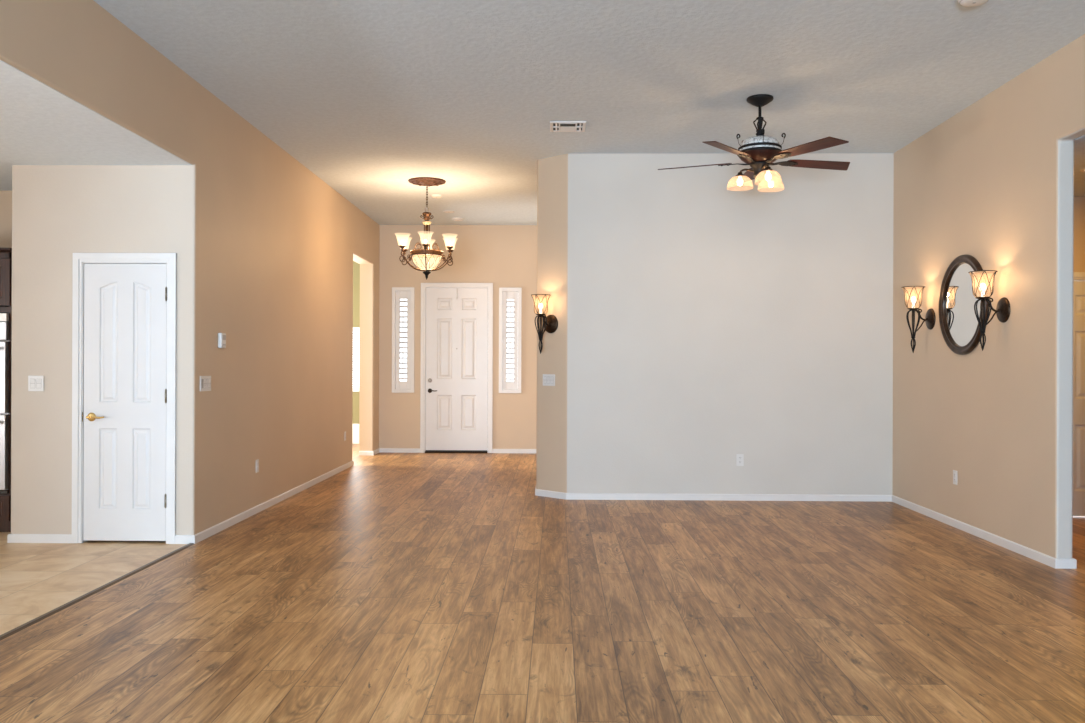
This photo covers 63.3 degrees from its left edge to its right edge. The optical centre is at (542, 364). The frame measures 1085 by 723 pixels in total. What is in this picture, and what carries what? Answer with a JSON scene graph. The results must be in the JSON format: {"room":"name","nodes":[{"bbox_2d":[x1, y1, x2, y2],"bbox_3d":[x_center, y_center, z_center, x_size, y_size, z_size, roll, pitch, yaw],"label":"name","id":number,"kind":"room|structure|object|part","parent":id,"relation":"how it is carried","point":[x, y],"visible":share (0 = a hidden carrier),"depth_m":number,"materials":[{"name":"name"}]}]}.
{"room":"empty living room","nodes":[
{"label":"empty living room","id":0,"kind":"room"},
{"bbox_2d":[0,191,11,247],"bbox_3d":[-5.156,-0.084,7.526,4.842,2.890,0.120,0,0,1],"label":"wall","id":1,"kind":"structure","parent":0,"point":[5,196],"depth_m":7.46,"materials":[{"name":"beige paint"}]},
{"bbox_2d":[11,165,167,533],"bbox_3d":[-3.344,-0.077,6.551,1.167,2.890,0.120,0,0,1],"label":"wall","id":2,"kind":"structure","parent":0,"point":[59,212],"depth_m":6.50,"materials":[{"name":"beige paint"}]},
{"bbox_2d":[28,376,43,390],"bbox_3d":[-3.737,0.141,6.492,0.116,0.116,0.010,0,0,1],"label":"light switch","id":3,"kind":"object","parent":2,"relation":"attached to","point":[35,383],"visible":1,"depth_m":6.49,"materials":[{"name":"white plastic"}]},
{"bbox_2d":[7,533,71,542],"bbox_3d":[-3.699,1.285,6.773,0.485,0.064,0.577,0,0,1],"label":"baseboard","id":4,"kind":"structure","parent":2,"relation":"attached to","point":[11,538],"depth_m":6.49,"materials":[{"name":"white paint"}]},
{"bbox_2d":[72,253,176,543],"bbox_3d":[-3.079,0.249,6.519,0.772,2.139,0.174,0,0,1],"label":"door","id":5,"kind":"structure","parent":2,"relation":"in","point":[124,305],"depth_m":6.49,"materials":[{"name":"white paint"}]},
{"bbox_3d":[-3.286,0.388,6.465,0.149,0.066,0.058,0,0,1],"label":"lever handle","id":6,"kind":"part","parent":5,"relation":"part of","materials":[{"name":"gold metal"}]},
{"bbox_2d":[0,60,191,190],"bbox_3d":[-5.171,-1.527,1.085,5.012,0.104,13.000,0,0,1],"label":"ceiling","id":7,"kind":"structure","parent":0,"point":[40,124],"depth_m":5.62,"materials":[{"name":"white paint"}]},
{"bbox_2d":[0,0,379,534],"bbox_3d":[-2.703,-0.385,3.925,0.200,3.510,18.760,0,0,1],"label":"wall","id":8,"kind":"structure","parent":0,"point":[266,249],"depth_m":7.31,"materials":[{"name":"beige paint"}]},
{"bbox_2d":[200,376,210,390],"bbox_3d":[-2.555,0.145,6.658,0.010,0.110,0.190,0,0,1],"label":"light switch","id":9,"kind":"object","parent":8,"relation":"attached to","point":[205,381],"visible":1,"depth_m":6.66,"materials":[{"name":"white plastic"}]},
{"bbox_2d":[218,333,225,347],"bbox_3d":[-2.537,-0.189,6.973,0.033,0.120,0.100,0,0,1],"label":"thermostat","id":10,"kind":"object","parent":8,"relation":"attached to","point":[221,336],"visible":1,"depth_m":6.93,"materials":[{"name":"white plastic"}]},
{"bbox_2d":[256,459,258,472],"bbox_3d":[-2.539,0.905,7.839,0.008,0.116,0.072,0,0,1],"label":"wall outlet","id":11,"kind":"object","parent":8,"relation":"attached to","point":[257,460],"visible":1,"depth_m":7.83,"materials":[{"name":"white plastic"}]},
{"bbox_2d":[175,460,353,543],"bbox_3d":[-2.619,1.289,8.997,0.212,0.064,5.059,0,0,1],"label":"baseboard","id":12,"kind":"structure","parent":8,"relation":"attached to","point":[179,539],"depth_m":7.72,"materials":[{"name":"white paint"}]},
{"bbox_2d":[352,261,359,423],"bbox_3d":[-4.192,-0.390,14.731,3.532,3.510,0.120,0,0,1],"label":"wall","id":13,"kind":"structure","parent":0,"point":[356,267],"depth_m":14.65,"materials":[{"name":"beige paint"}]},
{"bbox_2d":[352,424,358,443],"bbox_3d":[-4.298,1.149,14.663,3.332,0.330,0.020,0,0,1],"label":"baseboard","id":14,"kind":"structure","parent":13,"relation":"attached to","point":[355,427],"depth_m":14.63,"materials":[{"name":"white paint"}]},
{"bbox_2d":[353,327,359,391],"bbox_3d":[-3.409,-0.082,14.698,1.320,1.070,0.120,0,0,1],"label":"window","id":15,"kind":"structure","parent":13,"relation":"in","point":[356,330],"depth_m":14.69,"materials":[{"name":"white paint"}]},
{"bbox_2d":[379,225,536,448],"bbox_3d":[-1.216,-0.379,13.252,2.868,3.510,0.140,0,0,1],"label":"wall","id":16,"kind":"structure","parent":0,"point":[499,255],"depth_m":13.18,"materials":[{"name":"beige paint"}]},
{"bbox_2d":[359,448,419,454],"bbox_3d":[-2.247,1.290,12.983,0.826,0.064,0.433,0,0,1],"label":"baseboard","id":17,"kind":"structure","parent":16,"relation":"attached to","point":[379,450],"depth_m":13.19,"materials":[{"name":"white paint"}]},
{"bbox_2d":[392,287,414,392],"bbox_3d":[-2.088,-0.365,13.248,0.336,1.580,0.156,0,0,1],"label":"window","id":18,"kind":"structure","parent":16,"relation":"in","point":[403,298],"depth_m":13.19,"materials":[{"name":"white paint"}]},
{"bbox_3d":[-2.087,-0.365,13.294,0.276,1.515,0.006,0,0,1],"label":"pane","id":19,"kind":"part","parent":18,"relation":"part of","materials":[{"name":"clear glass"}]},
{"bbox_3d":[-2.088,-0.366,13.210,0.226,1.472,0.027,0,0,1],"label":"shutter panel","id":20,"kind":"part","parent":18,"relation":"part of","materials":[{"name":"white paint"}]},
{"bbox_2d":[420,283,492,452],"bbox_3d":[-1.286,0.052,13.221,1.088,2.546,0.184,0,0,1],"label":"door","id":21,"kind":"structure","parent":16,"relation":"in","point":[456,359],"depth_m":13.19,"materials":[{"name":"white paint"}]},
{"bbox_2d":[499,287,521,392],"bbox_3d":[-0.482,-0.360,13.222,0.336,1.580,0.156,0,0,1],"label":"window","id":22,"kind":"structure","parent":16,"relation":"in","point":[510,299],"depth_m":13.17,"materials":[{"name":"white paint"}]},
{"bbox_3d":[-0.481,-0.359,13.268,0.276,1.515,0.006,0,0,1],"label":"pane","id":23,"kind":"part","parent":22,"relation":"part of","materials":[{"name":"clear glass"}]},
{"bbox_3d":[-0.483,-0.359,13.148,0.010,1.195,0.008,0,0,1],"label":"tilt rod","id":24,"kind":"part","parent":22,"relation":"part of","materials":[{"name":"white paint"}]},
{"bbox_3d":[-0.483,-0.360,13.183,0.226,1.472,0.027,0,0,1],"label":"shutter panel","id":25,"kind":"part","parent":22,"relation":"part of","materials":[{"name":"white paint"}]},
{"bbox_2d":[0,444,1084,722],"bbox_3d":[-0.629,1.378,4.661,14.000,0.100,20.300,0,0,1],"label":"floor","id":26,"kind":"structure","parent":0,"point":[391,587],"depth_m":4.67,"materials":[{"name":"brown wood"}]},
{"bbox_2d":[0,248,11,531],"bbox_3d":[-4.520,0.206,7.118,0.830,2.215,0.655,0,0,1],"label":"tall cabinet","id":27,"kind":"object","parent":26,"relation":"on","point":[5,253],"visible":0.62,"depth_m":6.84,"materials":[{"name":"brown wood"}]},
{"bbox_2d":[0,313,8,493],"bbox_3d":[-4.521,0.299,7.062,0.760,1.400,0.626,0,0,1],"label":"double oven","id":28,"kind":"object","parent":27,"relation":"in","point":[4,317],"visible":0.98,"depth_m":6.80,"materials":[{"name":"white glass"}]},
{"bbox_3d":[-4.522,-0.367,6.834,0.750,0.059,0.042,0,0,1],"label":"vent trim","id":29,"kind":"part","parent":28,"relation":"part of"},
{"bbox_3d":[-4.523,-0.262,6.834,0.750,0.142,0.042,0,0,1],"label":"control panel","id":30,"kind":"part","parent":28,"relation":"part of","materials":[{"name":"silver metal"}]},
{"bbox_3d":[-4.528,1.114,6.835,0.784,0.200,0.020,0,0,1],"label":"drawer","id":31,"kind":"part","parent":27,"relation":"part of","materials":[{"name":"brown wood"}]},
{"bbox_3d":[-4.324,-0.638,6.832,0.390,0.365,0.020,0,0,1],"label":"cabinet door","id":32,"kind":"part","parent":27,"relation":"part of","materials":[{"name":"brown wood"}]},
{"bbox_3d":[-4.521,-0.886,6.818,0.830,0.030,0.055,0,0,1],"label":"crown moulding","id":33,"kind":"part","parent":27,"relation":"part of","materials":[{"name":"brown wood"}]},
{"bbox_2d":[0,543,193,640],"bbox_3d":[-2.674,1.316,0.505,0.045,0.009,11.923,0,0,1],"label":"trim","id":34,"kind":"structure","parent":26,"relation":"on","point":[25,625],"depth_m":5.01,"materials":[{"name":"brown wood"}]},
{"bbox_2d":[94,0,1084,224],"bbox_3d":[0.375,-2.129,3.945,6.180,0.100,18.900,0,0,1],"label":"ceiling","id":35,"kind":"structure","parent":0,"point":[371,97],"depth_m":6.27,"materials":[{"name":"paint"}]},
{"bbox_2d":[399,177,453,279],"bbox_3d":[-1.315,-1.533,10.004,0.738,1.104,0.787,0,0,1],"label":"chandelier","id":36,"kind":"object","parent":35,"relation":"hanging from","point":[428,253],"visible":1,"depth_m":9.96,"materials":[{"name":"brown metal"}]},
{"bbox_3d":[-1.466,-1.169,9.899,0.315,0.208,0.013,0,0,-35],"label":"arm","id":37,"kind":"part","parent":36,"relation":"part of"},
{"bbox_3d":[-1.482,-1.169,10.081,0.315,0.208,0.013,0,0,25],"label":"arm","id":38,"kind":"part","parent":36,"relation":"part of"},
{"bbox_3d":[-1.314,-1.683,10.004,0.104,0.100,0.104,0,0,1],"label":"crown","id":39,"kind":"part","parent":36,"relation":"part of","materials":[{"name":"brown metal"}]},
{"bbox_3d":[-1.151,-1.168,9.928,0.290,0.208,0.137,0,0,1],"label":"arm","id":40,"kind":"part","parent":36,"relation":"part of"},
{"bbox_3d":[-1.166,-1.168,10.109,0.315,0.208,0.013,0,0,-35],"label":"arm","id":41,"kind":"part","parent":36,"relation":"part of"},
{"bbox_2d":[431,194,441,197],"bbox_3d":[-1.302,-2.067,10.831,0.130,0.036,0.130,0,0,1],"label":"smoke detector","id":42,"kind":"object","parent":35,"relation":"attached to","point":[432,195],"visible":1,"depth_m":10.79,"materials":[{"name":"white plastic"}]},
{"bbox_2d":[452,218,463,220],"bbox_3d":[-1.207,-2.068,12.572,0.160,0.032,0.160,0,0,1],"label":"smoke detector","id":43,"kind":"object","parent":35,"relation":"attached to","point":[454,219],"visible":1,"depth_m":12.52,"materials":[{"name":"white plastic"}]},
{"bbox_2d":[550,121,585,131],"bbox_3d":[0.221,-2.069,7.677,0.310,0.020,0.317,0,0,1],"label":"ceiling vent","id":44,"kind":"object","parent":35,"relation":"in","point":[555,126],"visible":1,"depth_m":7.67,"materials":[{"name":"white metal"}]},
{"bbox_2d":[658,94,849,191],"bbox_3d":[1.691,-1.726,6.919,1.525,0.695,1.469,0,0,1],"label":"ceiling fan","id":45,"kind":"object","parent":35,"relation":"hanging from","point":[760,151],"visible":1,"depth_m":6.78,"materials":[{"name":"brown wood"}]},
{"bbox_3d":[1.221,-1.586,7.050,0.578,0.007,0.146,0,12,23],"label":"blade","id":46,"kind":"part","parent":45,"relation":"part of","materials":[{"name":"brown wood"}]},
{"bbox_3d":[1.357,-1.585,6.465,0.146,0.007,0.578,16,10,40],"label":"blade","id":47,"kind":"part","parent":45,"relation":"part of","materials":[{"name":"brown wood"}]},
{"bbox_3d":[1.549,-1.428,6.900,0.204,0.097,0.204,0,0,1],"label":"lamp shade","id":48,"kind":"part","parent":45,"relation":"part of","materials":[{"name":"beige glass"}]},
{"bbox_3d":[1.589,-1.503,6.896,0.156,0.059,0.083,0,0,1],"label":"lamp arm","id":49,"kind":"part","parent":45,"relation":"part of","materials":[{"name":"brown metal"}]},
{"bbox_3d":[1.735,-1.584,7.360,0.146,0.007,0.578,-12,-1,5],"label":"blade","id":50,"kind":"part","parent":45,"relation":"part of","materials":[{"name":"brown wood"}]},
{"bbox_3d":[1.720,-1.502,6.745,0.076,0.059,0.159,0,0,1],"label":"lamp arm","id":51,"kind":"part","parent":45,"relation":"part of","materials":[{"name":"brown metal"}]},
{"bbox_3d":[1.720,-1.427,6.704,0.204,0.097,0.204,0,0,1],"label":"lamp shade","id":52,"kind":"part","parent":45,"relation":"part of","materials":[{"name":"beige glass"}]},
{"bbox_3d":[1.804,-1.427,6.950,0.204,0.097,0.204,0,0,1],"label":"lamp shade","id":53,"kind":"part","parent":45,"relation":"part of","materials":[{"name":"beige glass"}]},
{"bbox_3d":[1.955,-1.583,6.414,0.146,0.007,0.578,14,-7,-30],"label":"blade","id":54,"kind":"part","parent":45,"relation":"part of","materials":[{"name":"brown wood"}]},
{"bbox_3d":[2.189,-1.582,6.967,0.578,0.007,0.146,0,-12,-13],"label":"blade","id":55,"kind":"part","parent":45,"relation":"part of","materials":[{"name":"brown wood"}]},
{"bbox_2d":[958,0,988,6],"bbox_3d":[2.420,-2.048,4.931,0.170,0.047,0.170,0,0,1],"label":"smoke detector","id":56,"kind":"object","parent":35,"relation":"attached to","point":[966,3],"visible":1,"depth_m":4.94,"materials":[{"name":"white plastic"}]},
{"bbox_2d":[536,153,893,494],"bbox_3d":[1.784,-0.369,10.942,3.618,3.510,4.580,0,0,1],"label":"wall","id":57,"kind":"structure","parent":0,"point":[702,323],"depth_m":8.65,"materials":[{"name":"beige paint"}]},
{"bbox_2d":[531,294,557,353],"bbox_3d":[0.002,-0.395,8.723,0.196,0.587,0.253,0,0,41],"label":"wall sconce","id":58,"kind":"object","parent":57,"relation":"attached to","point":[550,323],"visible":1,"depth_m":8.69,"materials":[{"name":"brown metal"}]},
{"bbox_3d":[-0.018,-0.368,8.701,0.026,0.235,0.026,0,0,41],"label":"stem","id":59,"kind":"part","parent":58,"relation":"part of","materials":[{"name":"brown metal"}]},
{"bbox_2d":[535,315,546,339],"bbox_3d":[-0.018,-0.366,8.701,0.120,0.243,0.117,0,0,41],"label":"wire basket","id":60,"kind":"object","parent":58,"relation":"on","point":[540,331],"depth_m":8.70,"materials":[{"name":"black metal"}]},
{"bbox_3d":[-0.017,-0.591,8.701,0.190,0.188,0.190,0,0,41],"label":"lamp shade","id":61,"kind":"part","parent":58,"relation":"part of","materials":[{"name":"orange glass"}]},
{"bbox_3d":[0.074,-0.405,8.805,0.188,0.188,0.034,0,0,41],"label":"plate","id":62,"kind":"part","parent":58,"relation":"part of","materials":[{"name":"brown metal"}]},
{"bbox_2d":[543,374,554,385],"bbox_3d":[0.062,0.157,8.830,0.162,0.116,0.011,0,0,42],"label":"light switch","id":63,"kind":"object","parent":57,"relation":"attached to","point":[548,379],"visible":1,"depth_m":8.82,"materials":[{"name":"white plastic"}]},
{"bbox_2d":[736,454,743,465],"bbox_3d":[1.941,0.940,8.645,0.072,0.116,0.008,0,0,1],"label":"wall outlet","id":64,"kind":"object","parent":57,"relation":"attached to","point":[739,457],"visible":1,"depth_m":8.64,"materials":[{"name":"white plastic"}]},
{"bbox_2d":[492,449,1076,568],"bbox_3d":[1.313,1.303,9.428,2.762,0.064,8.415,0,0,-40],"label":"baseboard","id":65,"kind":"structure","parent":57,"relation":"attached to","point":[1057,563],"depth_m":8.63,"materials":[{"name":"white paint"}]},
{"bbox_2d":[892,34,1084,558],"bbox_3d":[3.378,-0.363,1.610,0.115,3.510,14.330,0,0,1],"label":"wall","id":66,"kind":"structure","parent":0,"point":[992,183],"depth_m":6.51,"materials":[{"name":"beige paint"}]},
{"bbox_2d":[901,286,935,352],"bbox_3d":[3.295,-0.390,7.752,0.253,0.587,0.196,0,0,1],"label":"wall sconce","id":67,"kind":"object","parent":66,"relation":"attached to","point":[912,294],"visible":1,"depth_m":7.71,"materials":[{"name":"brown metal"}]},
{"bbox_3d":[3.266,-0.363,7.753,0.026,0.235,0.026,0,0,1],"label":"stem","id":68,"kind":"part","parent":67,"relation":"part of","materials":[{"name":"brown metal"}]},
{"bbox_3d":[3.267,-0.586,7.753,0.190,0.188,0.190,0,0,1],"label":"lamp shade","id":69,"kind":"part","parent":67,"relation":"part of","materials":[{"name":"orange glass"}]},
{"bbox_3d":[3.334,-0.369,7.751,0.138,0.241,0.024,0,0,1],"label":"arm","id":70,"kind":"part","parent":67,"relation":"part of","materials":[{"name":"brown metal"}]},
{"bbox_3d":[3.405,-0.400,7.750,0.034,0.188,0.188,0,0,1],"label":"plate","id":71,"kind":"part","parent":67,"relation":"part of","materials":[{"name":"brown metal"}]},
{"bbox_2d":[953,470,956,484],"bbox_3d":[3.405,0.933,7.263,0.008,0.116,0.072,0,0,1],"label":"wall outlet","id":72,"kind":"object","parent":66,"relation":"attached to","point":[954,471],"visible":1,"depth_m":7.26,"materials":[{"name":"white plastic"}]},
{"bbox_2d":[939,255,987,354],"bbox_3d":[3.393,-0.481,7.122,0.034,0.810,0.810,0,0,1],"label":"round mirror","id":73,"kind":"object","parent":66,"relation":"attached to","point":[959,325],"visible":0.81,"depth_m":7.16,"materials":[{"name":"brown metal"}]},
{"bbox_2d":[945,263,980,345],"bbox_3d":[3.405,-0.481,7.122,0.006,0.680,0.680,0,0,1],"label":"mirror glass","id":74,"kind":"object","parent":73,"relation":"attached to","point":[962,328],"depth_m":7.16,"materials":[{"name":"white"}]},
{"bbox_2d":[968,270,1010,350],"bbox_3d":[3.274,-0.391,6.487,0.253,0.587,0.196,0,0,1],"label":"wall sconce","id":75,"kind":"object","parent":66,"relation":"attached to","point":[982,280],"visible":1,"depth_m":6.45,"materials":[{"name":"brown metal"}]},
{"bbox_3d":[3.246,-0.364,6.488,0.026,0.235,0.026,0,0,1],"label":"stem","id":76,"kind":"part","parent":75,"relation":"part of","materials":[{"name":"brown metal"}]},
{"bbox_2d":[974,299,991,331],"bbox_3d":[3.246,-0.362,6.488,0.117,0.243,0.120,0,0,1],"label":"wire basket","id":77,"kind":"object","parent":75,"relation":"on","point":[982,326],"depth_m":6.48,"materials":[{"name":"black metal"}]},
{"bbox_3d":[3.247,-0.587,6.488,0.190,0.188,0.190,0,0,1],"label":"lamp shade","id":78,"kind":"part","parent":75,"relation":"part of","materials":[{"name":"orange glass"}]},
{"bbox_3d":[3.314,-0.370,6.487,0.138,0.241,0.024,0,0,1],"label":"arm","id":79,"kind":"part","parent":75,"relation":"part of","materials":[{"name":"brown metal"}]},
{"bbox_3d":[3.384,-0.401,6.485,0.034,0.188,0.188,0,0,1],"label":"plate","id":80,"kind":"part","parent":75,"relation":"part of","materials":[{"name":"brown metal"}]},
{"bbox_2d":[1073,197,1084,271],"bbox_3d":[4.950,-0.062,7.800,2.958,2.920,0.120,0,0,1],"label":"wall","id":81,"kind":"structure","parent":0,"point":[1079,202],"depth_m":7.74,"materials":[{"name":"beige paint"}]},
{"bbox_2d":[1073,272,1084,515],"bbox_3d":[4.964,0.269,7.772,0.930,2.158,0.174,0,0,1],"label":"door","id":82,"kind":"structure","parent":81,"relation":"in","point":[1078,277],"depth_m":7.75,"materials":[{"name":"beige paint"}]},
{"bbox_3d":[4.964,0.269,7.734,0.930,2.158,0.022,0,0,1],"label":"casing","id":83,"kind":"part","parent":82,"relation":"part of","materials":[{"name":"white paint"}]},
{"bbox_2d":[1074,135,1084,196],"bbox_3d":[4.943,-1.523,5.045,2.892,0.099,5.650,0,0,1],"label":"ceiling","id":84,"kind":"structure","parent":0,"point":[1079,143],"depth_m":6.57,"materials":[{"name":"paint"}]}
]}

